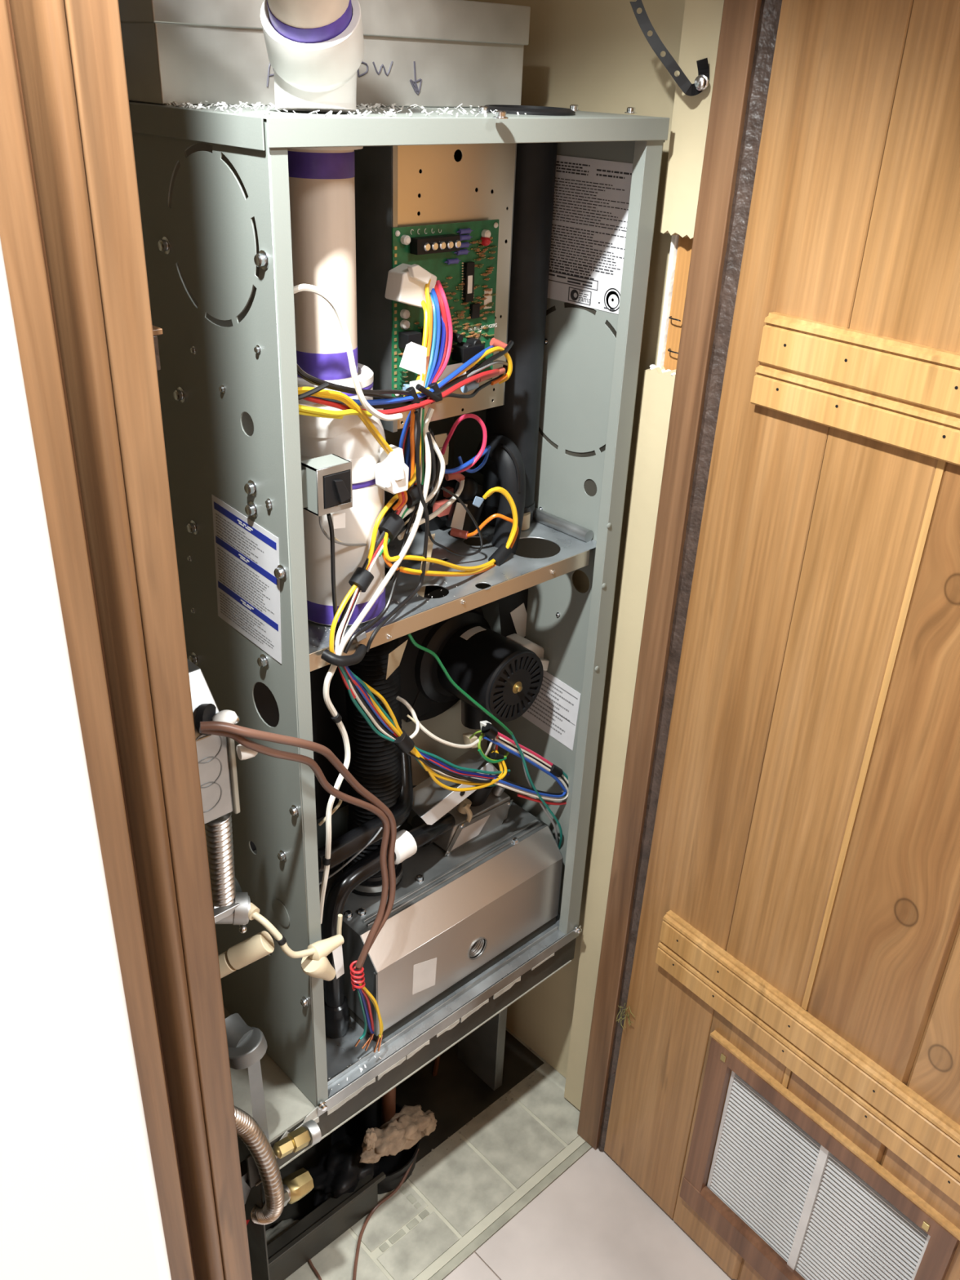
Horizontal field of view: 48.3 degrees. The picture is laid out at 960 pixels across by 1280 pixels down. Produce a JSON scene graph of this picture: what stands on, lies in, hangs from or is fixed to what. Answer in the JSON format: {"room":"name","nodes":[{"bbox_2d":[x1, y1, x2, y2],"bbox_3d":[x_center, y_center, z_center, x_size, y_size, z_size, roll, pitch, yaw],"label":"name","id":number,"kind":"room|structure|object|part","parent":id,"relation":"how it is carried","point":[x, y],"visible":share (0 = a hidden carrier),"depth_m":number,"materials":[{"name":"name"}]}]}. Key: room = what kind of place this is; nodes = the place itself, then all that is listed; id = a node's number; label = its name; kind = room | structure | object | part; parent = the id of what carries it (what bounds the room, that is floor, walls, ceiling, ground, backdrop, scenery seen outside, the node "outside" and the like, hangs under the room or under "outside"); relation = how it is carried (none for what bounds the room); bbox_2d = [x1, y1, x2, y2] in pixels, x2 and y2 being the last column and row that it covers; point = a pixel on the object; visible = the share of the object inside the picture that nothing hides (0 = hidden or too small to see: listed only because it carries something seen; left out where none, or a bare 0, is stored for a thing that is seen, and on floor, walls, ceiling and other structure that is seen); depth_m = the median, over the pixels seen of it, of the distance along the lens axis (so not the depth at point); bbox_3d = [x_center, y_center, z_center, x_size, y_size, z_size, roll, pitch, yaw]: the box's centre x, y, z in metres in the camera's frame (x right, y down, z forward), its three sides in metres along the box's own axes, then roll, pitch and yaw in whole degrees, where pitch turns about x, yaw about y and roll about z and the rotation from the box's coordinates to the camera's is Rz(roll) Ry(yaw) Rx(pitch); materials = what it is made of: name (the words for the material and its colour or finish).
{"room":"furnace closet","nodes":[
{"label":"furnace closet","id":0,"kind":"room"},
{"bbox_2d":[0,0,194,1279],"bbox_3d":[-0.528,-0.048,0.221,0.865,2.210,0.074,-22,37,-38],"label":"door frame","id":1,"kind":"structure","parent":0,"point":[20,231],"depth_m":0.53,"materials":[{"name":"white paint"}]},
{"bbox_2d":[5,0,252,1279],"bbox_3d":[-0.192,-0.182,0.498,0.046,2.210,0.074,-22,37,-38],"label":"trim","id":2,"kind":"structure","parent":1,"relation":"attached to","point":[68,55],"depth_m":0.54,"materials":[{"name":"brown wood"}]},
{"bbox_2d":[152,325,162,370],"bbox_3d":[-0.163,-0.143,0.527,0.010,0.020,0.012,-22,37,-38],"label":"strike plate","id":3,"kind":"object","parent":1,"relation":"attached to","point":[157,331],"visible":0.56,"depth_m":0.52,"materials":[{"name":"brown metal"}]},
{"bbox_3d":[-0.163,-0.142,0.526,0.007,0.017,0.011,-22,37,-38],"label":"plate","id":4,"kind":"part","parent":3,"relation":"part of","materials":[{"name":"silver metal"}]},
{"bbox_2d":[261,1027,737,1279],"bbox_3d":[0.252,1.089,0.559,3.050,0.051,3.200,-22,37,-38],"label":"floor","id":5,"kind":"structure","parent":0,"point":[522,1195],"depth_m":1.27,"materials":[{"name":"tile"}]},
{"bbox_2d":[0,238,171,1279],"bbox_3d":[-0.313,0.180,0.285,0.420,1.766,0.100,-14,32,-28],"label":"wall","id":6,"kind":"structure","parent":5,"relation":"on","point":[79,1198],"depth_m":0.30,"materials":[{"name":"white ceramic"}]},
{"bbox_2d":[265,1218,298,1244],"bbox_3d":[-0.240,0.688,1.191,0.117,0.031,0.064,-22,37,-38],"label":"clump","id":7,"kind":"object","parent":5,"relation":"on","point":[272,1233],"visible":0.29,"depth_m":1.21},
{"bbox_2d":[308,1259,321,1279],"bbox_3d":[-0.185,0.696,1.192,0.005,0.010,0.067,-14,32,-27],"label":"loose wire","id":8,"kind":"object","parent":5,"relation":"on","point":[313,1267],"visible":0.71,"depth_m":1.19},
{"bbox_2d":[306,1139,380,1207],"bbox_3d":[-0.157,0.629,1.254,0.095,0.062,0.068,-22,37,-38],"label":"trap","id":9,"kind":"object","parent":5,"relation":"on","point":[339,1171],"visible":0.66,"depth_m":1.24,"materials":[{"name":"black plastic"}]},
{"bbox_2d":[352,1148,418,1279],"bbox_3d":[-0.118,0.662,1.234,0.029,0.034,0.173,12,30,17],"label":"loose wire","id":10,"kind":"object","parent":5,"relation":"on","point":[406,1174],"visible":1,"depth_m":1.24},
{"bbox_2d":[223,924,581,1279],"bbox_3d":[-0.278,0.358,1.349,0.458,0.446,0.661,-22,37,-38],"label":"stand","id":11,"kind":"object","parent":5,"relation":"on","point":[262,1090],"depth_m":1.16,"materials":[{"name":"metal"}]},
{"bbox_3d":[-0.215,0.511,1.002,0.031,0.053,0.003,-22,37,-38],"label":"slanted bracket","id":12,"kind":"part","parent":11,"relation":"part of","materials":[{"name":"grey metal"}]},
{"bbox_2d":[225,1013,267,1069],"bbox_3d":[-0.204,0.343,0.910,0.038,0.038,0.057,-22,37,-38],"label":"conduit elbow","id":13,"kind":"object","parent":11,"relation":"attached to","point":[246,1045],"visible":0.75,"depth_m":0.90,"materials":[{"name":"grey metal"}]},
{"bbox_3d":[-0.433,0.479,1.256,0.002,0.311,0.656,-22,37,-38],"label":"panel","id":14,"kind":"part","parent":11,"relation":"part of","materials":[{"name":"metal"}]},
{"bbox_3d":[-0.197,0.425,0.960,0.019,0.189,0.005,-22,37,-38],"label":"post","id":15,"kind":"part","parent":11,"relation":"part of","materials":[{"name":"grey metal"}]},
{"bbox_2d":[234,1105,289,1224],"bbox_3d":[-0.203,0.465,0.958,0.036,0.234,0.095,14,30,21],"label":"flexible gas line","id":16,"kind":"object","parent":11,"relation":"attached to","point":[248,1130],"visible":0.86,"depth_m":0.96,"materials":[{"name":"metal"}]},
{"bbox_2d":[272,1120,321,1204],"bbox_3d":[-0.179,0.502,1.025,0.045,0.145,0.068,-11,31,-23],"label":"valve","id":17,"kind":"object","parent":16,"relation":"attached to","point":[300,1183],"visible":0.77,"depth_m":0.98,"materials":[{"name":"metal"}]},
{"bbox_3d":[-0.194,0.670,1.200,0.187,0.045,0.022,-22,37,-38],"label":"floor rail","id":18,"kind":"part","parent":11,"relation":"part of","materials":[{"name":"metal"}]},
{"bbox_2d":[360,1087,395,1156],"bbox_3d":[-0.121,0.490,1.259,0.034,0.310,0.050,-22,37,-38],"label":"copper pipe","id":19,"kind":"object","parent":11,"relation":"on","point":[382,1110],"visible":0.17,"depth_m":1.29,"materials":[{"name":"brown metal"}]},
{"bbox_2d":[359,1104,437,1163],"bbox_3d":[-0.096,0.582,1.270,0.129,0.102,0.048,-22,37,-38],"label":"scrap","id":20,"kind":"object","parent":11,"relation":"on","point":[407,1126],"visible":1,"depth_m":1.26,"materials":[{"name":"beige stone"}]},
{"bbox_2d":[128,101,669,1151],"bbox_3d":[-0.244,-0.102,1.139,0.452,0.864,0.717,-22,37,-38],"label":"cabinet","id":21,"kind":"object","parent":11,"relation":"on","point":[213,186],"depth_m":0.86,"materials":[{"name":"metal"}]},
{"bbox_2d":[186,658,257,823],"bbox_3d":[-0.207,0.080,0.759,0.080,0.116,0.061,-22,37,-38],"label":"junction box","id":22,"kind":"object","parent":21,"relation":"attached to","point":[216,756],"visible":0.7,"depth_m":0.76,"materials":[{"name":"metal"}]},
{"bbox_2d":[204,812,250,933],"bbox_3d":[-0.200,0.183,0.832,0.039,0.112,0.029,-11,31,-24],"label":"conduit","id":23,"kind":"object","parent":22,"relation":"hanging from","point":[230,906],"visible":0.79,"depth_m":0.83,"materials":[{"name":"metal"}]},
{"bbox_3d":[-0.377,-0.057,1.033,0.001,0.838,0.699,-22,37,-38],"label":"panel","id":24,"kind":"part","parent":21,"relation":"part of","materials":[{"name":"paint"}]},
{"bbox_2d":[217,930,274,978],"bbox_3d":[-0.194,0.256,0.871,0.054,0.044,0.019,0,28,-4],"label":"stub","id":25,"kind":"object","parent":21,"relation":"attached to","point":[261,944],"visible":0.79,"depth_m":0.86,"materials":[{"name":"beige plastic"}]},
{"bbox_2d":[248,902,344,981],"bbox_3d":[-0.149,0.252,0.885,0.084,0.107,0.025,-14,33,-28],"label":"power cable","id":26,"kind":"object","parent":21,"relation":"hanging from","point":[315,963],"visible":1,"depth_m":0.89,"materials":[{"name":"beige plastic"}]},
{"bbox_2d":[332,914,344,978],"bbox_3d":[-0.130,0.281,0.977,0.014,0.074,0.004,-22,37,-38],"label":"tag","id":27,"kind":"object","parent":26,"relation":"attached to","point":[337,953],"visible":0.79,"depth_m":0.98,"materials":[{"name":"grey paper"}]},
{"bbox_2d":[199,720,396,1052],"bbox_3d":[-0.132,0.225,0.892,0.033,0.451,0.189,22,34,32],"label":"cable","id":28,"kind":"object","parent":21,"relation":"attached to","point":[237,733],"visible":1,"depth_m":0.90,"materials":[{"name":"brown plastic"}]},
{"bbox_3d":[-0.165,-0.070,1.073,0.364,0.836,0.001,-22,37,-38],"label":"vestibule panel","id":29,"kind":"part","parent":21,"relation":"part of","materials":[{"name":"paint"}]},
{"bbox_2d":[260,0,386,625],"bbox_3d":[-0.105,-0.233,0.716,0.080,0.518,0.174,1,28,-2],"label":"vent pipe","id":30,"kind":"object","parent":21,"relation":"on","point":[315,48],"visible":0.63,"depth_m":0.72,"materials":[{"name":"plastic"}]},
{"bbox_2d":[118,0,530,107],"bbox_3d":[-0.267,-0.528,0.948,0.335,0.074,0.540,-22,37,-38],"label":"plenum","id":31,"kind":"object","parent":21,"relation":"on","point":[424,53],"visible":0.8,"depth_m":0.78,"materials":[{"name":"metal"}]},
{"bbox_2d":[301,453,352,528],"bbox_3d":[-0.111,-0.099,0.750,0.039,0.052,0.031,-22,37,-38],"label":"switch","id":32,"kind":"object","parent":21,"relation":"attached to","point":[326,480],"visible":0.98,"depth_m":0.74,"materials":[{"name":"plastic"}]},
{"bbox_3d":[-0.124,-0.104,0.739,0.010,0.027,0.001,-22,37,-38],"label":"bracket arm","id":33,"kind":"part","parent":32,"relation":"part of","materials":[{"name":"paint"}]},
{"bbox_3d":[-0.119,-0.299,0.865,0.001,0.232,0.153,-22,37,-38],"label":"panel","id":34,"kind":"part","parent":21,"relation":"part of","materials":[{"name":"grey metal"}]},
{"bbox_2d":[164,101,526,116],"bbox_3d":[-0.054,-0.369,0.745,0.301,0.004,0.127,-22,37,-38],"label":"insulation","id":35,"kind":"object","parent":21,"relation":"on","point":[183,104],"visible":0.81,"depth_m":0.70},
{"bbox_2d":[313,581,457,1089],"bbox_3d":[-0.076,0.032,0.893,0.171,0.834,0.053,-22,37,-38],"label":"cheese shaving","id":36,"kind":"object","parent":21,"relation":"in","point":[361,1068],"visible":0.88,"depth_m":1.05,"materials":[{"name":"plastic"}]},
{"bbox_2d":[321,813,455,1038],"bbox_3d":[-0.088,0.280,1.100,0.037,0.199,0.195,22,34,32],"label":"gas pipe","id":37,"kind":"object","parent":21,"relation":"on","point":[407,842],"visible":0.84,"depth_m":1.05,"materials":[{"name":"black metal"}]},
{"bbox_3d":[-0.075,0.018,0.938,0.023,0.042,0.014,-22,37,-38],"label":"bracket strip","id":38,"kind":"part","parent":21,"relation":"part of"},
{"bbox_2d":[249,558,549,850],"bbox_3d":[-0.076,0.082,1.106,0.449,0.363,0.168,-10,31,-22],"label":"inducer blower","id":39,"kind":"object","parent":21,"relation":"attached to","point":[503,673],"visible":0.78,"depth_m":1.06,"materials":[{"name":"black plastic"}]},
{"bbox_3d":[-0.055,0.056,1.113,0.070,0.066,0.020,-22,37,-38],"label":"intake leg","id":40,"kind":"part","parent":39,"relation":"part of","materials":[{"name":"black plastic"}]},
{"bbox_2d":[401,699,487,785],"bbox_3d":[-0.043,0.119,1.173,0.151,0.150,0.001,-22,37,-38],"label":"shield","id":41,"kind":"object","parent":39,"relation":"attached to","point":[447,726],"visible":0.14,"depth_m":1.17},
{"bbox_2d":[293,279,518,655],"bbox_3d":[-0.060,-0.148,0.841,0.059,0.284,0.282,20,33,29],"label":"harness","id":42,"kind":"object","parent":21,"relation":"hanging from","point":[393,472],"visible":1,"depth_m":0.82,"materials":[{"name":"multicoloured plastic"}]},
{"bbox_3d":[-0.049,-0.065,0.953,0.008,0.037,0.076,5,28,6],"label":"bracket strip","id":43,"kind":"part","parent":21,"relation":"part of","materials":[{"name":"silver metal"}]},
{"bbox_2d":[403,467,457,531],"bbox_3d":[-0.039,-0.128,1.043,0.068,0.068,0.038,-22,37,-38],"label":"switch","id":44,"kind":"object","parent":21,"relation":"on","point":[437,522],"visible":0.24,"depth_m":1.03,"materials":[{"name":"black plastic"}]},
{"bbox_2d":[318,801,563,1041],"bbox_3d":[-0.056,0.282,1.172,0.264,0.131,0.151,-22,37,-38],"label":"box","id":45,"kind":"object","parent":21,"relation":"on","point":[451,918],"visible":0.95,"depth_m":1.11,"materials":[{"name":"metal"}]},
{"bbox_3d":[-0.151,0.317,1.091,0.001,0.114,0.150,-22,37,-38],"label":"panel","id":46,"kind":"part","parent":45,"relation":"part of","materials":[{"name":"black metal"}]},
{"bbox_2d":[342,638,402,896],"bbox_3d":[-0.105,0.100,1.030,0.062,0.328,0.062,-22,37,-38],"label":"corrugated hose","id":47,"kind":"object","parent":45,"relation":"on","point":[375,761],"visible":0.42,"depth_m":1.01,"materials":[{"name":"plastic"}]},
{"bbox_2d":[317,752,413,884],"bbox_3d":[-0.104,0.171,1.028,0.046,0.079,0.173,15,31,21],"label":"hose","id":48,"kind":"object","parent":47,"relation":"attached to","point":[363,836],"visible":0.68,"depth_m":1.01,"materials":[{"name":"black rubber"}]},
{"bbox_3d":[-0.062,0.223,1.153,0.260,0.001,0.124,-22,37,-38],"label":"panel","id":49,"kind":"part","parent":45,"relation":"part of","materials":[{"name":"silver metal"}]},
{"bbox_2d":[407,750,512,856],"bbox_3d":[-0.034,0.166,1.143,0.152,0.121,0.092,-22,37,-38],"label":"gas valve","id":50,"kind":"object","parent":45,"relation":"on","point":[486,809],"depth_m":1.14,"materials":[{"name":"metal"}]},
{"bbox_3d":[-0.033,0.146,1.097,0.109,0.041,0.046,-22,37,-38],"label":"bracket","id":51,"kind":"part","parent":50,"relation":"part of","materials":[{"name":"silver metal"}]},
{"bbox_3d":[-0.001,0.204,1.164,0.101,0.037,0.001,-22,37,-38],"label":"plate","id":52,"kind":"part","parent":50,"relation":"part of","materials":[{"name":"metal"}]},
{"bbox_3d":[-0.012,0.264,1.112,0.260,0.030,0.026,-22,37,-38],"label":"sloped panel","id":53,"kind":"part","parent":45,"relation":"part of","materials":[{"name":"metal"}]},
{"bbox_3d":[-0.005,0.318,1.131,0.260,0.084,0.001,-22,37,-38],"label":"panel","id":54,"kind":"part","parent":45,"relation":"part of","materials":[{"name":"metal"}]},
{"bbox_3d":[0.040,0.238,1.251,0.001,0.114,0.150,-22,37,-38],"label":"panel","id":55,"kind":"part","parent":45,"relation":"part of","materials":[{"name":"silver metal"}]},
{"bbox_2d":[432,433,452,516],"bbox_3d":[-0.036,-0.153,0.988,0.018,0.088,0.046,7,29,7],"label":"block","id":56,"kind":"object","parent":21,"relation":"attached to","point":[440,439],"visible":0.6,"depth_m":0.97,"materials":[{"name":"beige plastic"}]},
{"bbox_2d":[318,631,568,924],"bbox_3d":[-0.028,0.086,1.012,0.061,0.324,0.354,24,35,34],"label":"harness","id":57,"kind":"object","parent":21,"relation":"hanging from","point":[399,737],"visible":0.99,"depth_m":0.97,"materials":[{"name":"multicoloured plastic"}]},
{"bbox_2d":[384,219,508,397],"bbox_3d":[-0.022,-0.261,0.851,0.125,0.129,0.031,-22,37,-38],"label":"board","id":58,"kind":"object","parent":21,"relation":"attached to","point":[463,256],"visible":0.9,"depth_m":0.84,"materials":[{"name":"green plastic"}]},
{"bbox_3d":[-0.058,-0.245,0.831,0.007,0.007,0.005,-22,37,-38],"label":"nylon post","id":59,"kind":"part","parent":58,"relation":"part of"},
{"bbox_3d":[-0.058,-0.252,0.828,0.007,0.007,0.005,-22,37,-38],"label":"nylon post","id":60,"kind":"part","parent":58,"relation":"part of","materials":[{"name":"white plastic"}]},
{"bbox_3d":[-0.055,-0.299,0.802,0.007,0.007,0.005,-22,37,-38],"label":"nylon post","id":61,"kind":"part","parent":58,"relation":"part of","materials":[{"name":"white plastic"}]},
{"bbox_3d":[0.005,-0.323,0.854,0.007,0.007,0.005,-22,37,-38],"label":"nylon post","id":62,"kind":"part","parent":58,"relation":"part of","materials":[{"name":"white plastic"}]},
{"bbox_2d":[307,498,596,653],"bbox_3d":[-0.088,-0.076,0.978,0.364,0.001,0.218,-22,37,-38],"label":"shelf","id":63,"kind":"object","parent":21,"relation":"attached to","point":[575,539],"depth_m":0.96,"materials":[{"name":"metal"}]},
{"bbox_3d":[-0.022,-0.292,0.859,0.128,0.232,0.001,-22,37,-38],"label":"control panel","id":64,"kind":"part","parent":21,"relation":"part of","materials":[{"name":"metal"}]},
{"bbox_2d":[445,476,484,533],"bbox_3d":[-0.018,-0.125,1.006,0.051,0.058,0.030,-22,37,-38],"label":"relay","id":65,"kind":"object","parent":21,"relation":"on","point":[458,517],"visible":0.94,"depth_m":1.00,"materials":[{"name":"black plastic"}]},
{"bbox_3d":[-0.026,-0.338,0.945,0.001,0.232,0.150,-22,37,-38],"label":"panel","id":66,"kind":"part","parent":21,"relation":"part of","materials":[{"name":"beige metal"}]},
{"bbox_2d":[407,633,562,849],"bbox_3d":[0.014,0.117,1.059,0.236,0.364,0.015,-22,37,-38],"label":"ground wire","id":67,"kind":"object","parent":21,"relation":"attached to","point":[415,643],"visible":0.95,"depth_m":1.07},
{"bbox_2d":[475,434,525,554],"bbox_3d":[0.013,-0.139,1.030,0.037,0.127,0.106,-6,29,-15],"label":"rubber elbow","id":68,"kind":"object","parent":21,"relation":"on","point":[507,458],"visible":0.74,"depth_m":0.98,"materials":[{"name":"black rubber"}]},
{"bbox_2d":[481,142,557,530],"bbox_3d":[0.034,-0.280,0.982,0.053,0.361,0.053,6,28,6],"label":"drain pipe","id":69,"kind":"object","parent":21,"relation":"on","point":[517,420],"visible":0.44,"depth_m":0.95,"materials":[{"name":"black plastic"}]},
{"bbox_3d":[0.036,-0.401,0.811,0.072,0.004,0.072,-22,37,-38],"label":"blank plate","id":70,"kind":"part","parent":21,"relation":"part of","materials":[{"name":"black plastic"}]},
{"bbox_3d":[-0.110,-0.166,1.258,0.001,0.838,0.699,-22,37,-38],"label":"panel","id":71,"kind":"part","parent":21,"relation":"part of","materials":[{"name":"paint"}]},
{"bbox_3d":[0.092,-0.351,0.927,0.001,0.120,0.112,-22,37,-38],"label":"rating plate","id":72,"kind":"part","parent":21,"relation":"part of","materials":[{"name":"paper"}]},
{"bbox_3d":[-0.059,0.416,1.122,0.441,0.043,0.028,-22,37,-38],"label":"rail","id":73,"kind":"part","parent":11,"relation":"part of","materials":[{"name":"metal"}]},
{"bbox_3d":[0.005,0.441,1.362,0.014,0.310,0.072,-22,37,-38],"label":"leg","id":74,"kind":"part","parent":11,"relation":"part of","materials":[{"name":"grey metal"}]},
{"bbox_2d":[431,1055,439,1075],"bbox_3d":[-0.065,0.468,1.360,0.058,0.362,0.007,-22,37,-38],"label":"tube","id":75,"kind":"object","parent":5,"relation":"on","point":[436,1064],"visible":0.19,"depth_m":1.42,"materials":[{"name":"orange metal"}]},
{"bbox_2d":[411,1070,544,1174],"bbox_3d":[-0.059,0.636,1.322,0.380,0.003,0.016,-22,36,-37],"label":"floor grit","id":76,"kind":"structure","parent":5,"relation":"on","point":[535,1071],"depth_m":1.40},
{"bbox_2d":[466,0,724,1111],"bbox_3d":[-0.006,-0.533,1.161,0.216,2.216,0.781,-22,37,-38],"label":"wall","id":77,"kind":"structure","parent":0,"point":[594,55],"depth_m":0.96,"materials":[{"name":"beige paint"}]},
{"bbox_2d":[616,1003,635,1029],"bbox_3d":[0.165,0.424,1.207,0.008,0.034,0.025,-22,37,-38],"label":"tuft","id":78,"kind":"object","parent":77,"relation":"attached to","point":[625,1009],"visible":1,"depth_m":1.21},
{"bbox_2d":[630,0,709,96],"bbox_3d":[0.143,-0.449,0.810,0.066,0.065,0.012,7,29,8],"label":"strap","id":79,"kind":"object","parent":77,"relation":"attached to","point":[701,82],"visible":1,"depth_m":0.81,"materials":[{"name":"black plastic"}]},
{"bbox_2d":[577,0,782,1154],"bbox_3d":[0.193,-0.341,0.824,0.026,2.210,0.057,-22,37,-38],"label":"trim","id":80,"kind":"structure","parent":77,"relation":"attached to","point":[748,29],"depth_m":0.92,"materials":[{"name":"brown wood"}]},
{"bbox_2d":[604,0,959,1279],"bbox_3d":[0.357,-0.121,0.713,0.046,1.929,0.501,-19,35,-35],"label":"door","id":81,"kind":"structure","parent":77,"relation":"in","point":[786,1091],"depth_m":0.88,"materials":[{"name":"brown wood"}]},
{"bbox_2d":[679,1030,959,1279],"bbox_3d":[0.327,0.566,1.071,0.048,0.258,0.276,-22,37,-38],"label":"vent","id":82,"kind":"object","parent":81,"relation":"attached to","point":[793,1189],"depth_m":1.07,"materials":[{"name":"metal"}]}
]}

